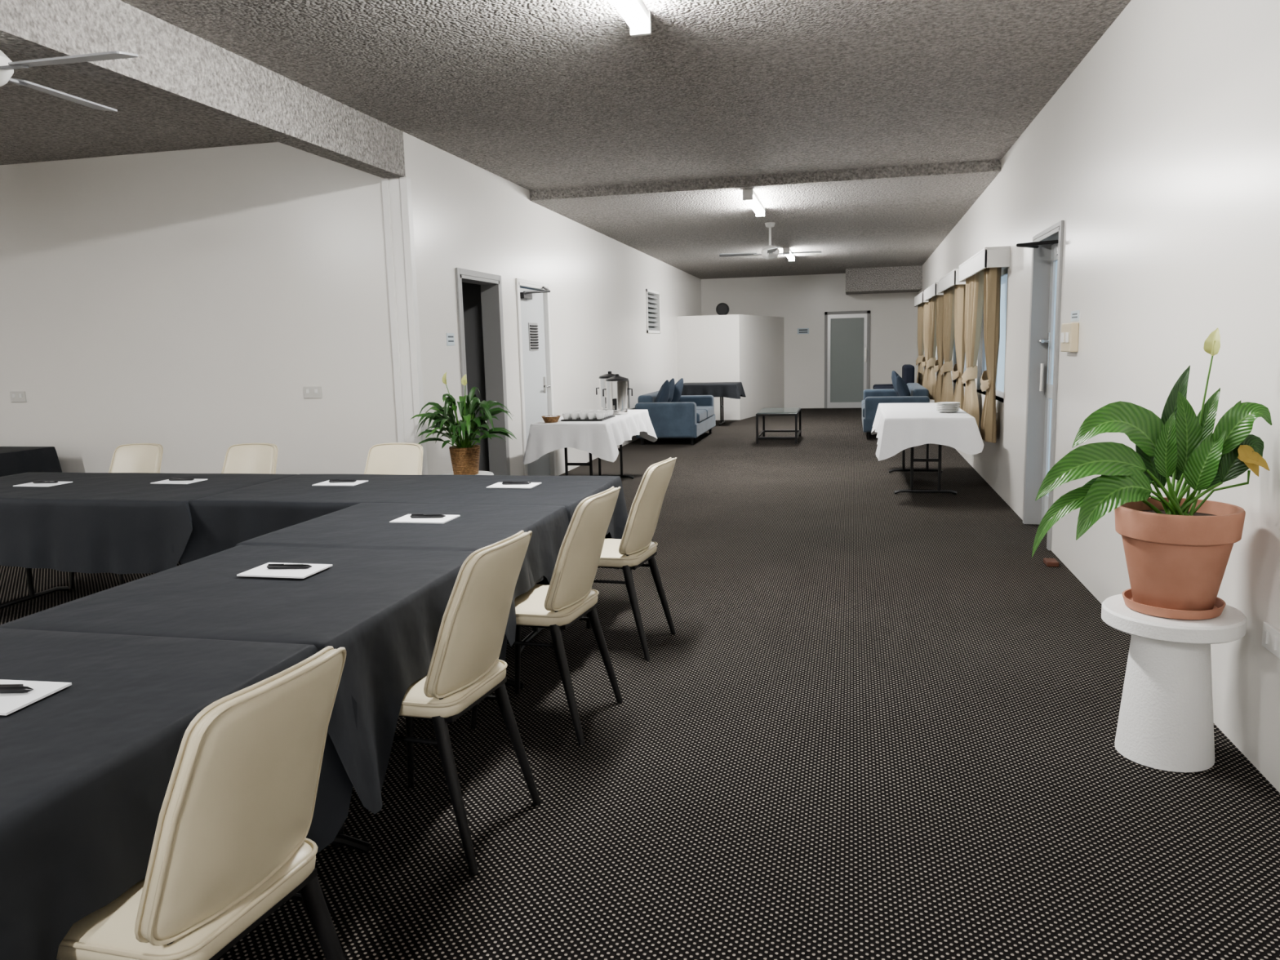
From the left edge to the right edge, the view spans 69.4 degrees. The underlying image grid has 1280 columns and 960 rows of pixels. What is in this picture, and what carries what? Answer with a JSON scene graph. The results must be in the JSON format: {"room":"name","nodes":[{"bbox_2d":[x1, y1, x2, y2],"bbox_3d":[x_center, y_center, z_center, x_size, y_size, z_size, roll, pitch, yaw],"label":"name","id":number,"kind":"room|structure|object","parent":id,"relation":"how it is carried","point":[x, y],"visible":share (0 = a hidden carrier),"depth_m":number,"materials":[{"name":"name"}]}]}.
{"room":"conference room","nodes":[
{"label":"conference room","id":0,"kind":"room"},
{"bbox_2d":[0,142,397,474],"bbox_3d":[-4.575,-1.071,7.594,5.670,2.970,0.120,0,8,13],"label":"wall","id":1,"kind":"structure","parent":0,"point":[187,302],"depth_m":7.23,"materials":[{"name":"white paint"}]},
{"bbox_2d":[9,391,26,402],"bbox_3d":[-5.200,-0.695,7.723,0.150,0.090,0.018,0,8,13],"label":"power outlet","id":2,"kind":"object","parent":1,"relation":"attached to","point":[15,397],"visible":1,"depth_m":7.72,"materials":[{"name":"grey plastic"}]},
{"bbox_2d":[303,386,322,398],"bbox_3d":[-2.519,-0.674,7.108,0.150,0.090,0.018,0,8,13],"label":"power outlet","id":3,"kind":"object","parent":1,"relation":"attached to","point":[310,392],"visible":1,"depth_m":7.10,"materials":[{"name":"grey plastic"}]},
{"bbox_2d":[381,177,427,475],"bbox_3d":[-1.742,-0.883,6.912,0.200,2.650,0.070,0,8,13],"label":"trim","id":4,"kind":"structure","parent":1,"relation":"attached to","point":[405,182],"depth_m":6.83,"materials":[{"name":"white paint"}]},
{"bbox_2d":[462,282,489,471],"bbox_3d":[-2.525,-1.033,8.258,1.970,2.600,2.100,0,8,13],"label":"wall","id":5,"kind":"structure","parent":0,"point":[472,304],"depth_m":9.00,"materials":[{"name":"grey"}]},
{"bbox_2d":[403,132,701,475],"bbox_3d":[-0.247,-2.023,13.392,0.160,2.970,13.500,0,8,13],"label":"wall","id":6,"kind":"structure","parent":0,"point":[466,215],"depth_m":9.29,"materials":[{"name":"white paint"}]},
{"bbox_2d":[446,333,454,346],"bbox_3d":[-1.529,-1.135,7.463,0.006,0.100,0.140,0,8,13],"label":"wall sign","id":7,"kind":"object","parent":6,"relation":"attached to","point":[450,336],"visible":1,"depth_m":7.45,"materials":[{"name":"grey plastic"}]},
{"bbox_2d":[455,267,510,475],"bbox_3d":[-1.443,-0.781,8.181,0.178,2.070,0.980,0,8,13],"label":"trim","id":8,"kind":"structure","parent":6,"relation":"attached to","point":[491,285],"depth_m":8.52,"materials":[{"name":"grey paint"}]},
{"bbox_2d":[520,287,550,475],"bbox_3d":[-1.078,-0.954,9.513,0.110,1.990,0.840,0,8,13],"label":"door","id":9,"kind":"structure","parent":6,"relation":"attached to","point":[531,310],"depth_m":9.55,"materials":[{"name":"grey paint"}]},
{"bbox_2d":[528,322,538,351],"bbox_3d":[-1.087,-1.469,9.479,0.020,0.280,0.260,0,8,13],"label":"grille","id":10,"kind":"object","parent":9,"relation":"attached to","point":[532,327],"visible":1,"depth_m":9.45,"materials":[{"name":"white metal"}]},
{"bbox_2d":[520,286,550,299],"bbox_3d":[-1.019,-1.900,9.338,0.210,0.150,0.604,0,8,13],"label":"door closer","id":11,"kind":"object","parent":9,"relation":"attached to","point":[525,295],"depth_m":9.20,"materials":[{"name":"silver metal"}]},
{"bbox_2d":[515,278,556,475],"bbox_3d":[-1.134,-0.986,9.521,0.178,2.075,0.970,0,8,13],"label":"trim","id":12,"kind":"structure","parent":6,"relation":"attached to","point":[523,283],"depth_m":9.77,"materials":[{"name":"white paint"}]},
{"bbox_2d":[647,293,657,330],"bbox_3d":[0.129,-2.728,15.014,0.147,0.680,1.000,0,8,13],"label":"louvres","id":13,"kind":"object","parent":6,"relation":"attached to","point":[650,319],"visible":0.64,"depth_m":15.15,"materials":[{"name":"grey metal"}]},
{"bbox_2d":[645,288,660,333],"bbox_3d":[0.140,-2.728,15.011,0.180,0.680,1.000,0,8,13],"label":"frame","id":14,"kind":"object","parent":6,"relation":"attached to","point":[656,294],"visible":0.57,"depth_m":15.41,"materials":[{"name":"white paint"}]},
{"bbox_2d":[0,0,1131,279],"bbox_3d":[-1.986,-2.715,8.294,10.780,0.350,24.300,0,8,13],"label":"ceiling","id":15,"kind":"structure","parent":0,"point":[865,131],"depth_m":5.94,"materials":[{"name":"grey paint"}]},
{"bbox_2d":[0,49,138,111],"bbox_3d":[-2.562,-1.622,3.582,1.320,0.190,1.320,0,8,11],"label":"ceiling fan","id":16,"kind":"object","parent":15,"relation":"hanging from","point":[7,67],"depth_m":3.56,"materials":[{"name":"white metal"}]},
{"bbox_2d":[0,0,405,178],"bbox_3d":[-2.937,-1.594,1.681,0.160,0.320,10.400,0,8,13],"label":"ceiling beam","id":17,"kind":"structure","parent":15,"relation":"attached to","point":[175,66],"depth_m":4.58,"materials":[{"name":"white paint"}]},
{"bbox_2d":[610,0,651,36],"bbox_3d":[-0.135,-2.086,3.813,0.100,0.100,1.270,0,8,13],"label":"light","id":18,"kind":"object","parent":15,"relation":"attached to","point":[635,13],"visible":1,"depth_m":4.24,"materials":[{"name":"white plastic"}]},
{"bbox_2d":[742,188,764,217],"bbox_3d":[1.179,-2.843,9.516,0.100,0.100,1.270,0,8,13],"label":"light","id":19,"kind":"object","parent":15,"relation":"attached to","point":[749,196],"visible":1,"depth_m":9.26,"materials":[{"name":"white plastic"}]},
{"bbox_2d":[746,195,764,216],"bbox_3d":[1.179,-2.821,9.519,0.100,0.045,1.210,0,8,13],"label":"diffuser","id":20,"kind":"object","parent":19,"relation":"attached to","point":[753,202],"depth_m":9.46,"materials":[{"name":"white plastic"}]},
{"bbox_2d":[719,222,822,259],"bbox_3d":[1.595,-2.928,11.326,1.240,0.440,1.240,-1,8,5],"label":"ceiling fan","id":21,"kind":"object","parent":15,"relation":"hanging from","point":[769,252],"depth_m":11.30,"materials":[{"name":"white metal"}]},
{"bbox_2d":[782,247,795,261],"bbox_3d":[2.369,-3.576,14.680,0.100,0.100,1.270,0,8,13],"label":"light","id":22,"kind":"object","parent":15,"relation":"attached to","point":[791,257],"visible":0.94,"depth_m":14.44,"materials":[{"name":"white plastic"}]},
{"bbox_2d":[785,251,794,261],"bbox_3d":[2.370,-3.554,14.684,0.100,0.045,1.210,0,8,13],"label":"diffuser","id":23,"kind":"object","parent":22,"relation":"attached to","point":[790,256],"depth_m":14.72,"materials":[{"name":"white plastic"}]},
{"bbox_2d":[845,265,922,294],"bbox_3d":[4.821,-4.006,18.355,1.430,0.530,1.100,0,8,13],"label":"ceiling bulkhead","id":24,"kind":"object","parent":15,"relation":"attached to","point":[897,279],"depth_m":17.85,"materials":[{"name":"white paint"}]},
{"bbox_2d":[0,408,1279,959],"bbox_3d":[-1.861,0.249,8.713,10.880,0.100,24.300,0,8,13],"label":"floor","id":25,"kind":"structure","parent":0,"point":[872,723],"depth_m":3.01,"materials":[{"name":"carpet"}]},
{"bbox_2d":[0,446,62,476],"bbox_3d":[-5.633,0.139,7.283,1.931,0.722,0.976,0,8,13],"label":"side table","id":26,"kind":"object","parent":25,"relation":"on","point":[13,460],"visible":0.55,"depth_m":7.21,"materials":[{"name":"black fabric"}]},
{"bbox_2d":[70,443,163,588],"bbox_3d":[-3.302,0.219,5.874,0.424,0.853,0.544,0,8,13],"label":"banquet chair","id":27,"kind":"object","parent":25,"relation":"on","point":[133,457],"visible":0.2,"depth_m":6.01,"materials":[{"name":"beige leather"}]},
{"bbox_2d":[0,471,297,608],"bbox_3d":[-2.993,0.383,5.132,2.058,0.723,1.116,0,8,13],"label":"conference table","id":28,"kind":"object","parent":25,"relation":"on","point":[95,522],"visible":0.82,"depth_m":4.59,"materials":[{"name":"black fabric"}]},
{"bbox_2d":[13,481,72,486],"bbox_3d":[-3.309,0.022,5.123,0.232,0.005,0.164,0,8,13],"label":"notepad","id":29,"kind":"object","parent":28,"relation":"on","point":[29,484],"visible":0.79,"depth_m":5.08,"materials":[{"name":"white paper"}]},
{"bbox_2d":[150,479,207,484],"bbox_3d":[-2.537,0.007,5.088,0.232,0.005,0.164,1,9,14],"label":"notepad","id":30,"kind":"object","parent":28,"relation":"on","point":[163,482],"visible":0.79,"depth_m":5.04,"materials":[{"name":"white paper"}]},
{"bbox_2d":[0,628,356,959],"bbox_3d":[-1.441,0.880,1.437,1.129,0.723,2.052,0,8,13],"label":"conference table","id":31,"kind":"object","parent":25,"relation":"on","point":[86,766],"visible":0.8,"depth_m":1.67,"materials":[{"name":"black fabric"}]},
{"bbox_2d":[0,679,71,715],"bbox_3d":[-1.325,0.441,1.887,0.232,0.005,0.164,0,8,10],"label":"notepad","id":32,"kind":"object","parent":31,"relation":"on","point":[10,703],"visible":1,"depth_m":1.88,"materials":[{"name":"white paper"}]},
{"bbox_2d":[0,684,33,693],"bbox_3d":[-1.315,0.427,1.904,0.147,0.016,0.037,-1,8,2],"label":"pen","id":33,"kind":"object","parent":32,"relation":"on","point":[4,688],"visible":1,"depth_m":1.89,"materials":[{"name":"black plastic"}]},
{"bbox_2d":[56,645,346,959],"bbox_3d":[-0.800,0.747,1.671,0.544,0.889,0.424,1,9,19],"label":"banquet chair","id":34,"kind":"object","parent":25,"relation":"on","point":[230,846],"visible":0.91,"depth_m":1.51,"materials":[{"name":"beige leather"}]},
{"bbox_2d":[221,443,278,474],"bbox_3d":[-2.483,0.225,5.686,0.424,0.853,0.544,0,8,13],"label":"banquet chair","id":35,"kind":"object","parent":25,"relation":"on","point":[243,458],"visible":0.24,"depth_m":5.82,"materials":[{"name":"beige leather"}]},
{"bbox_2d":[0,502,568,853],"bbox_3d":[-1.004,0.602,3.266,1.140,0.726,2.035,0,8,13],"label":"conference table","id":36,"kind":"object","parent":25,"relation":"on","point":[384,597],"visible":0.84,"depth_m":2.66,"materials":[{"name":"black fabric"}]},
{"bbox_2d":[236,562,333,578],"bbox_3d":[-1.121,0.285,2.923,0.232,0.005,0.164,0,8,13],"label":"notepad","id":37,"kind":"object","parent":36,"relation":"on","point":[262,571],"visible":0.93,"depth_m":2.89,"materials":[{"name":"white paper"}]},
{"bbox_2d":[266,564,311,568],"bbox_3d":[-1.110,0.272,2.940,0.147,0.016,0.037,-1,8,4],"label":"pen","id":38,"kind":"object","parent":37,"relation":"on","point":[269,566],"visible":1,"depth_m":2.92,"materials":[{"name":"black plastic"}]},
{"bbox_2d":[389,514,460,524],"bbox_3d":[-0.873,0.158,3.757,0.232,0.005,0.164,0,8,13],"label":"notepad","id":39,"kind":"object","parent":36,"relation":"on","point":[406,518],"visible":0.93,"depth_m":3.72,"materials":[{"name":"white paper"}]},
{"bbox_2d":[410,514,445,518],"bbox_3d":[-0.862,0.144,3.775,0.147,0.016,0.037,-1,8,4],"label":"pen","id":40,"kind":"object","parent":39,"relation":"on","point":[412,516],"visible":1,"depth_m":3.76,"materials":[{"name":"black plastic"}]},
{"bbox_2d":[364,442,422,475],"bbox_3d":[-1.518,0.233,5.465,0.424,0.853,0.544,0,8,13],"label":"banquet chair","id":41,"kind":"object","parent":25,"relation":"on","point":[394,458],"visible":0.27,"depth_m":5.60,"materials":[{"name":"beige leather"}]},
{"bbox_2d":[171,474,628,653],"bbox_3d":[-1.128,0.395,4.720,2.054,0.724,1.087,0,8,13],"label":"conference table","id":42,"kind":"object","parent":25,"relation":"on","point":[220,522],"visible":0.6,"depth_m":4.41,"materials":[{"name":"black fabric"}]},
{"bbox_2d":[311,480,368,485],"bbox_3d":[-1.574,0.016,4.857,0.232,0.005,0.164,0,8,11],"label":"notepad","id":43,"kind":"object","parent":42,"relation":"on","point":[357,482],"visible":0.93,"depth_m":4.82,"materials":[{"name":"white paper"}]},
{"bbox_2d":[486,482,542,488],"bbox_3d":[-0.628,0.026,4.620,0.232,0.005,0.164,0,8,13],"label":"notepad","id":44,"kind":"object","parent":42,"relation":"on","point":[499,485],"visible":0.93,"depth_m":4.58,"materials":[{"name":"white paper"}]},
{"bbox_2d":[336,530,541,875],"bbox_3d":[-0.582,0.594,2.686,0.544,0.889,0.424,1,9,19],"label":"banquet chair","id":45,"kind":"object","parent":25,"relation":"on","point":[465,668],"visible":0.83,"depth_m":2.50,"materials":[{"name":"beige leather"}]},
{"bbox_2d":[440,471,493,475],"bbox_3d":[-1.270,0.205,6.817,0.400,0.500,0.400,0,8,13],"label":"plant stand","id":46,"kind":"object","parent":25,"relation":"on","point":[480,473],"visible":0.05,"depth_m":6.82,"materials":[{"name":"white"}]},
{"bbox_2d":[410,372,516,475],"bbox_3d":[-1.283,-0.411,6.711,0.770,0.750,0.731,1,9,18],"label":"peace lily","id":47,"kind":"object","parent":46,"relation":"on","point":[464,456],"visible":1,"depth_m":6.68,"materials":[{"name":"plant"}]},
{"bbox_2d":[448,444,479,475],"bbox_3d":[-1.278,-0.143,6.767,0.228,0.205,0.228,0,8,13],"label":"wicker basket","id":48,"kind":"object","parent":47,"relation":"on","point":[464,459],"depth_m":6.69,"materials":[{"name":"brown wicker"}]},
{"bbox_2d":[470,486,622,745],"bbox_3d":[-0.341,0.472,3.484,0.544,0.889,0.424,1,9,19],"label":"banquet chair","id":49,"kind":"object","parent":25,"relation":"on","point":[569,596],"visible":0.8,"depth_m":3.31,"materials":[{"name":"beige leather"}]},
{"bbox_2d":[523,409,657,479],"bbox_3d":[-0.448,-0.281,9.259,0.933,0.722,1.977,0,8,13],"label":"buffet table","id":50,"kind":"object","parent":25,"relation":"on","point":[601,439],"visible":0.71,"depth_m":8.39,"materials":[{"name":"white fabric"}]},
{"bbox_2d":[541,415,560,422],"bbox_3d":[-0.823,-0.564,8.559,0.180,0.056,0.180,0,8,13],"label":"basket","id":51,"kind":"object","parent":50,"relation":"on","point":[547,419],"visible":1,"depth_m":8.50,"materials":[{"name":"wicker"}]},
{"bbox_2d":[560,409,615,421],"bbox_3d":[-0.492,-0.619,8.837,0.400,0.068,0.500,0,8,13],"label":"cups","id":52,"kind":"object","parent":50,"relation":"on","point":[578,415],"visible":1,"depth_m":8.66,"materials":[{"name":"white ceramic"}]},
{"bbox_2d":[560,415,615,421],"bbox_3d":[-0.491,-0.591,8.841,0.400,0.012,0.500,0,8,13],"label":"tray","id":53,"kind":"object","parent":50,"relation":"on","point":[568,418],"depth_m":8.63,"materials":[{"name":"black metal"}]},
{"bbox_2d":[595,371,620,410],"bbox_3d":[-0.313,-0.929,9.696,0.250,0.425,0.250,-7,10,-32],"label":"urn","id":54,"kind":"object","parent":50,"relation":"on","point":[602,400],"visible":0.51,"depth_m":9.62,"materials":[{"name":"silver metal"}]},
{"bbox_2d":[602,373,632,414],"bbox_3d":[-0.228,-0.871,9.353,0.250,0.405,0.250,-7,10,-32],"label":"urn","id":55,"kind":"object","parent":50,"relation":"on","point":[617,388],"visible":0.94,"depth_m":9.27,"materials":[{"name":"silver metal"}]},
{"bbox_2d":[560,457,676,661],"bbox_3d":[-0.097,0.341,4.341,0.544,0.889,0.424,1,9,19],"label":"banquet chair","id":56,"kind":"object","parent":25,"relation":"on","point":[636,547],"visible":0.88,"depth_m":4.16,"materials":[{"name":"beige leather"}]},
{"bbox_2d":[635,377,715,444],"bbox_3d":[0.568,-1.075,13.866,0.890,0.915,1.900,0,8,13],"label":"sofa","id":57,"kind":"object","parent":25,"relation":"on","point":[672,414],"visible":0.98,"depth_m":13.01,"materials":[{"name":"blue fabric"}]},
{"bbox_2d":[654,380,670,402],"bbox_3d":[0.323,-1.179,13.357,0.215,0.533,0.547,-1,8,2],"label":"cushion","id":58,"kind":"object","parent":57,"relation":"on","point":[664,394],"depth_m":13.20,"materials":[{"name":"blue fabric"}]},
{"bbox_2d":[666,377,675,402],"bbox_3d":[0.397,-1.227,13.675,0.224,0.551,0.557,3,9,28],"label":"cushion","id":59,"kind":"object","parent":57,"relation":"on","point":[672,384],"depth_m":13.58,"materials":[{"name":"blue fabric"}]},
{"bbox_2d":[671,377,683,402],"bbox_3d":[0.552,-1.329,14.350,0.208,0.492,0.510,1,9,18],"label":"cushion","id":60,"kind":"object","parent":57,"relation":"on","point":[677,397],"depth_m":14.23,"materials":[{"name":"blue fabric"}]},
{"bbox_2d":[696,409,706,422],"bbox_3d":[0.584,-0.927,13.495,0.690,0.150,0.740,0,8,13],"label":"seat cushion","id":61,"kind":"object","parent":57,"relation":"on","point":[701,415],"depth_m":13.35,"materials":[{"name":"blue fabric"}]},
{"bbox_2d":[696,405,714,418],"bbox_3d":[0.751,-1.037,14.218,0.690,0.150,0.740,0,8,13],"label":"seat cushion","id":62,"kind":"object","parent":57,"relation":"on","point":[709,409],"depth_m":14.15,"materials":[{"name":"blue fabric"}]},
{"bbox_2d":[681,382,746,426],"bbox_3d":[1.232,-1.334,16.217,1.173,0.722,0.964,0,8,13],"label":"side table","id":63,"kind":"object","parent":25,"relation":"on","point":[726,389],"visible":0.77,"depth_m":15.79,"materials":[{"name":"black fabric"}]},
{"bbox_2d":[755,407,801,444],"bbox_3d":[2.016,-0.794,13.367,0.570,0.431,1.030,0,8,13],"label":"glass coffee table","id":64,"kind":"object","parent":25,"relation":"on","point":[786,411],"visible":1,"depth_m":12.96,"materials":[{"name":"black metal"}]},
{"bbox_2d":[872,364,914,389],"bbox_3d":[4.460,-1.556,16.371,0.730,0.950,0.840,0,8,13],"label":"armchair","id":65,"kind":"object","parent":25,"relation":"on","point":[908,371],"visible":0.19,"depth_m":15.97,"materials":[{"name":"blue fabric"}]},
{"bbox_2d":[861,370,929,439],"bbox_3d":[3.849,-1.189,14.077,0.910,0.915,2.300,0,8,13],"label":"sofa","id":66,"kind":"object","parent":25,"relation":"on","point":[902,392],"visible":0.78,"depth_m":13.11,"materials":[{"name":"blue fabric"}]},
{"bbox_2d":[892,370,899,396],"bbox_3d":[4.055,-1.427,14.409,0.224,0.551,0.557,3,9,28],"label":"cushion","id":67,"kind":"object","parent":66,"relation":"on","point":[895,375],"depth_m":14.33,"materials":[{"name":"blue fabric"}]},
{"bbox_2d":[896,375,911,395],"bbox_3d":[3.811,-1.267,13.348,0.208,0.492,0.510,1,9,18],"label":"cushion","id":68,"kind":"object","parent":66,"relation":"on","point":[903,389],"depth_m":13.18,"materials":[{"name":"blue fabric"}]},
{"bbox_2d":[871,402,983,494],"bbox_3d":[2.744,-0.328,9.022,0.914,0.722,2.181,0,8,13],"label":"buffet table","id":69,"kind":"object","parent":25,"relation":"on","point":[899,427],"visible":0.88,"depth_m":8.05,"materials":[{"name":"white fabric"}]},
{"bbox_2d":[936,401,959,412],"bbox_3d":[2.844,-0.670,8.527,0.210,0.089,0.210,0,8,13],"label":"plate stack","id":70,"kind":"object","parent":69,"relation":"on","point":[943,406],"visible":1,"depth_m":8.46,"materials":[{"name":"white ceramic"}]},
{"bbox_2d":[1043,558,1058,567],"bbox_3d":[2.534,0.508,5.696,0.070,0.030,0.120,0,8,13],"label":"door stop","id":71,"kind":"object","parent":25,"relation":"on","point":[1054,562],"visible":1,"depth_m":5.65,"materials":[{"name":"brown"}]},
{"bbox_2d":[1101,594,1246,772],"bbox_3d":[1.758,0.671,3.078,0.414,0.500,0.414,0,8,13],"label":"plant stand","id":72,"kind":"object","parent":25,"relation":"on","point":[1166,722],"visible":0.8,"depth_m":2.97,"materials":[{"name":"white ceramic"}]},
{"bbox_2d":[1031,328,1271,619],"bbox_3d":[1.610,-0.025,2.988,0.682,0.910,0.368,-1,8,5],"label":"peace lily","id":73,"kind":"object","parent":72,"relation":"on","point":[1177,550],"visible":1,"depth_m":2.92,"materials":[{"name":"plant"}]},
{"bbox_2d":[1114,497,1245,610],"bbox_3d":[1.747,0.248,3.016,0.368,0.330,0.368,0,8,13],"label":"pot","id":74,"kind":"object","parent":72,"relation":"on","point":[1177,555],"depth_m":2.91,"materials":[{"name":"ceramic"}]},
{"bbox_2d":[676,314,784,420],"bbox_3d":[1.875,-2.269,18.363,1.750,1.920,2.900,0,8,13],"label":"wall partition","id":75,"kind":"structure","parent":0,"point":[747,349],"depth_m":17.09,"materials":[{"name":"white paint"}]},
{"bbox_2d":[715,302,728,315],"bbox_3d":[1.543,-3.187,17.264,0.240,0.240,0.100,0,8,13],"label":"round speaker","id":76,"kind":"object","parent":75,"relation":"on","point":[722,308],"visible":0.9,"depth_m":17.22},
{"bbox_2d":[701,273,918,408],"bbox_3d":[3.536,-3.000,19.451,4.810,2.970,0.150,0,8,13],"label":"wall","id":77,"kind":"structure","parent":0,"point":[802,301],"depth_m":19.32,"materials":[{"name":"white paint"}]},
{"bbox_2d":[826,313,866,408],"bbox_3d":[4.309,-2.468,19.239,0.800,1.940,0.070,0,8,13],"label":"leaf","id":78,"kind":"object","parent":77,"relation":"attached to","point":[829,405],"depth_m":19.23,"materials":[{"name":"silver metal"}]},
{"bbox_2d":[830,317,864,402],"bbox_3d":[4.314,-2.492,19.261,0.680,1.740,0.020,0,8,13],"label":"glass","id":79,"kind":"object","parent":78,"relation":"attached to","point":[846,335],"visible":0.86,"depth_m":19.25,"materials":[{"name":"grey glass"}]},
{"bbox_2d":[824,310,870,408],"bbox_3d":[4.311,-2.499,19.245,0.920,2.000,0.050,0,8,13],"label":"frame","id":80,"kind":"object","parent":77,"relation":"attached to","point":[868,312],"visible":0.81,"depth_m":19.17,"materials":[{"name":"grey paint"}]},
{"bbox_2d":[916,0,1279,792],"bbox_3d":[3.110,-1.232,7.343,0.200,2.970,23.900,0,8,13],"label":"wall","id":81,"kind":"structure","parent":0,"point":[1157,156],"depth_m":3.93,"materials":[{"name":"white paint"}]},
{"bbox_2d":[914,291,928,306],"bbox_3d":[4.867,-3.096,15.837,0.200,0.170,2.000,0,8,13],"label":"pelmet","id":82,"kind":"object","parent":81,"relation":"attached to","point":[919,299],"visible":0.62,"depth_m":15.47,"materials":[{"name":"white paint"}]},
{"bbox_2d":[915,302,924,386],"bbox_3d":[5.016,-2.404,16.514,0.146,1.620,0.630,0,8,13],"label":"curtain","id":83,"kind":"object","parent":82,"relation":"hanging from","point":[920,307],"visible":0.78,"depth_m":16.48,"materials":[{"name":"beige fabric"}]},
{"bbox_2d":[921,302,928,388],"bbox_3d":[4.756,-2.234,15.386,0.146,1.620,0.630,0,8,13],"label":"curtain","id":84,"kind":"object","parent":82,"relation":"hanging from","point":[926,358],"visible":0.57,"depth_m":15.15,"materials":[{"name":"beige fabric"}]},
{"bbox_2d":[924,282,943,301],"bbox_3d":[4.323,-2.739,13.475,0.200,0.170,2.000,0,8,13],"label":"pelmet","id":85,"kind":"object","parent":81,"relation":"attached to","point":[932,291],"visible":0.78,"depth_m":13.13,"materials":[{"name":"white paint"}]},
{"bbox_2d":[925,295,936,399],"bbox_3d":[4.471,-2.047,14.152,0.146,1.620,0.630,0,8,13],"label":"curtain","id":86,"kind":"object","parent":85,"relation":"hanging from","point":[931,382],"visible":0.87,"depth_m":14.11,"materials":[{"name":"beige fabric"}]},
{"bbox_2d":[933,294,943,402],"bbox_3d":[4.211,-1.877,13.024,0.146,1.620,0.630,0,8,13],"label":"curtain","id":87,"kind":"object","parent":85,"relation":"hanging from","point":[939,363],"visible":0.77,"depth_m":12.79,"materials":[{"name":"beige fabric"}]},
{"bbox_2d":[937,268,965,293],"bbox_3d":[3.778,-2.382,11.113,0.200,0.170,2.000,0,8,13],"label":"pelmet","id":88,"kind":"object","parent":81,"relation":"attached to","point":[950,279],"visible":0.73,"depth_m":10.72,"materials":[{"name":"white paint"}]},
{"bbox_2d":[940,284,955,401],"bbox_3d":[3.927,-1.691,11.790,0.146,1.620,0.630,0,8,13],"label":"curtain","id":89,"kind":"object","parent":88,"relation":"hanging from","point":[947,395],"visible":0.89,"depth_m":11.74,"materials":[{"name":"beige fabric"}]},
{"bbox_2d":[951,284,965,409],"bbox_3d":[3.667,-1.520,10.662,0.146,1.620,0.630,0,8,13],"label":"curtain","id":90,"kind":"object","parent":88,"relation":"hanging from","point":[960,290],"visible":0.82,"depth_m":10.42,"materials":[{"name":"beige fabric"}]},
{"bbox_2d":[958,245,1010,282],"bbox_3d":[3.234,-2.025,8.751,0.200,0.170,2.000,0,8,13],"label":"pelmet","id":91,"kind":"object","parent":81,"relation":"attached to","point":[993,256],"visible":0.93,"depth_m":7.81,"materials":[{"name":"white paint"}]},
{"bbox_2d":[961,269,983,427],"bbox_3d":[3.382,-1.334,9.428,0.146,1.620,0.630,0,8,13],"label":"curtain","id":92,"kind":"object","parent":91,"relation":"hanging from","point":[974,299],"visible":0.91,"depth_m":9.37,"materials":[{"name":"beige fabric"}]},
{"bbox_2d":[980,266,1001,443],"bbox_3d":[3.122,-1.163,8.300,0.146,1.620,0.630,0,8,13],"label":"curtain","id":93,"kind":"object","parent":91,"relation":"hanging from","point":[992,276],"visible":0.93,"depth_m":8.08,"materials":[{"name":"beige fabric"}]},
{"bbox_2d":[981,267,1007,398],"bbox_3d":[3.416,-1.391,8.805,0.060,1.150,1.800,0,8,13],"label":"frame","id":94,"kind":"object","parent":81,"relation":"attached to","point":[1004,272],"visible":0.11,"depth_m":9.62,"materials":[{"name":"silver metal"}]},
{"bbox_2d":[984,274,1007,391],"bbox_3d":[3.416,-1.391,8.805,0.010,1.050,1.700,0,8,13],"label":"glass","id":95,"kind":"object","parent":81,"relation":"attached to","point":[1001,360],"visible":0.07,"depth_m":8.54,"materials":[{"name":"blue"}]},
{"bbox_2d":[1022,220,1064,550],"bbox_3d":[2.872,-0.649,6.366,0.218,2.110,0.960,0,8,13],"label":"trim","id":96,"kind":"structure","parent":81,"relation":"attached to","point":[1041,256],"depth_m":6.73,"materials":[{"name":"grey paint"}]},
{"bbox_2d":[1037,243,1057,520],"bbox_3d":[2.861,-0.619,6.373,0.122,2.030,0.840,0,8,13],"label":"door","id":97,"kind":"structure","parent":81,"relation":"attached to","point":[1054,257],"depth_m":6.68,"materials":[{"name":"grey paint"}]},
{"bbox_2d":[1016,240,1058,254],"bbox_3d":[2.716,-1.569,6.252,0.253,0.111,0.760,-1,8,1],"label":"door closer","id":98,"kind":"object","parent":97,"relation":"attached to","point":[1031,245],"depth_m":6.24,"materials":[{"name":"black metal"}]},
{"bbox_2d":[1047,399,1052,495],"bbox_3d":[2.976,-0.237,6.703,0.010,0.693,0.063,0,8,13],"label":"glass","id":99,"kind":"object","parent":97,"relation":"attached to","point":[1051,406],"depth_m":6.69,"materials":[{"name":"blue"}]},
{"bbox_2d":[1051,260,1057,384],"bbox_3d":[2.953,-1.117,6.576,0.010,0.865,0.063,0,8,13],"label":"glass","id":100,"kind":"object","parent":97,"relation":"attached to","point":[1052,363],"depth_m":6.58,"materials":[{"name":"blue"}]},
{"bbox_2d":[1060,322,1079,351],"bbox_3d":[2.555,-0.850,5.506,0.055,0.170,0.260,0,8,13],"label":"light switch panel","id":101,"kind":"object","parent":81,"relation":"attached to","point":[1069,331],"visible":1,"depth_m":5.40,"materials":[{"name":"beige plastic"}]},
{"bbox_2d":[1262,621,1279,658],"bbox_3d":[1.956,0.495,2.860,0.018,0.080,0.130,0,8,13],"label":"power outlet","id":102,"kind":"object","parent":81,"relation":"attached to","point":[1271,634],"visible":1,"depth_m":2.86,"materials":[{"name":"white plastic"}]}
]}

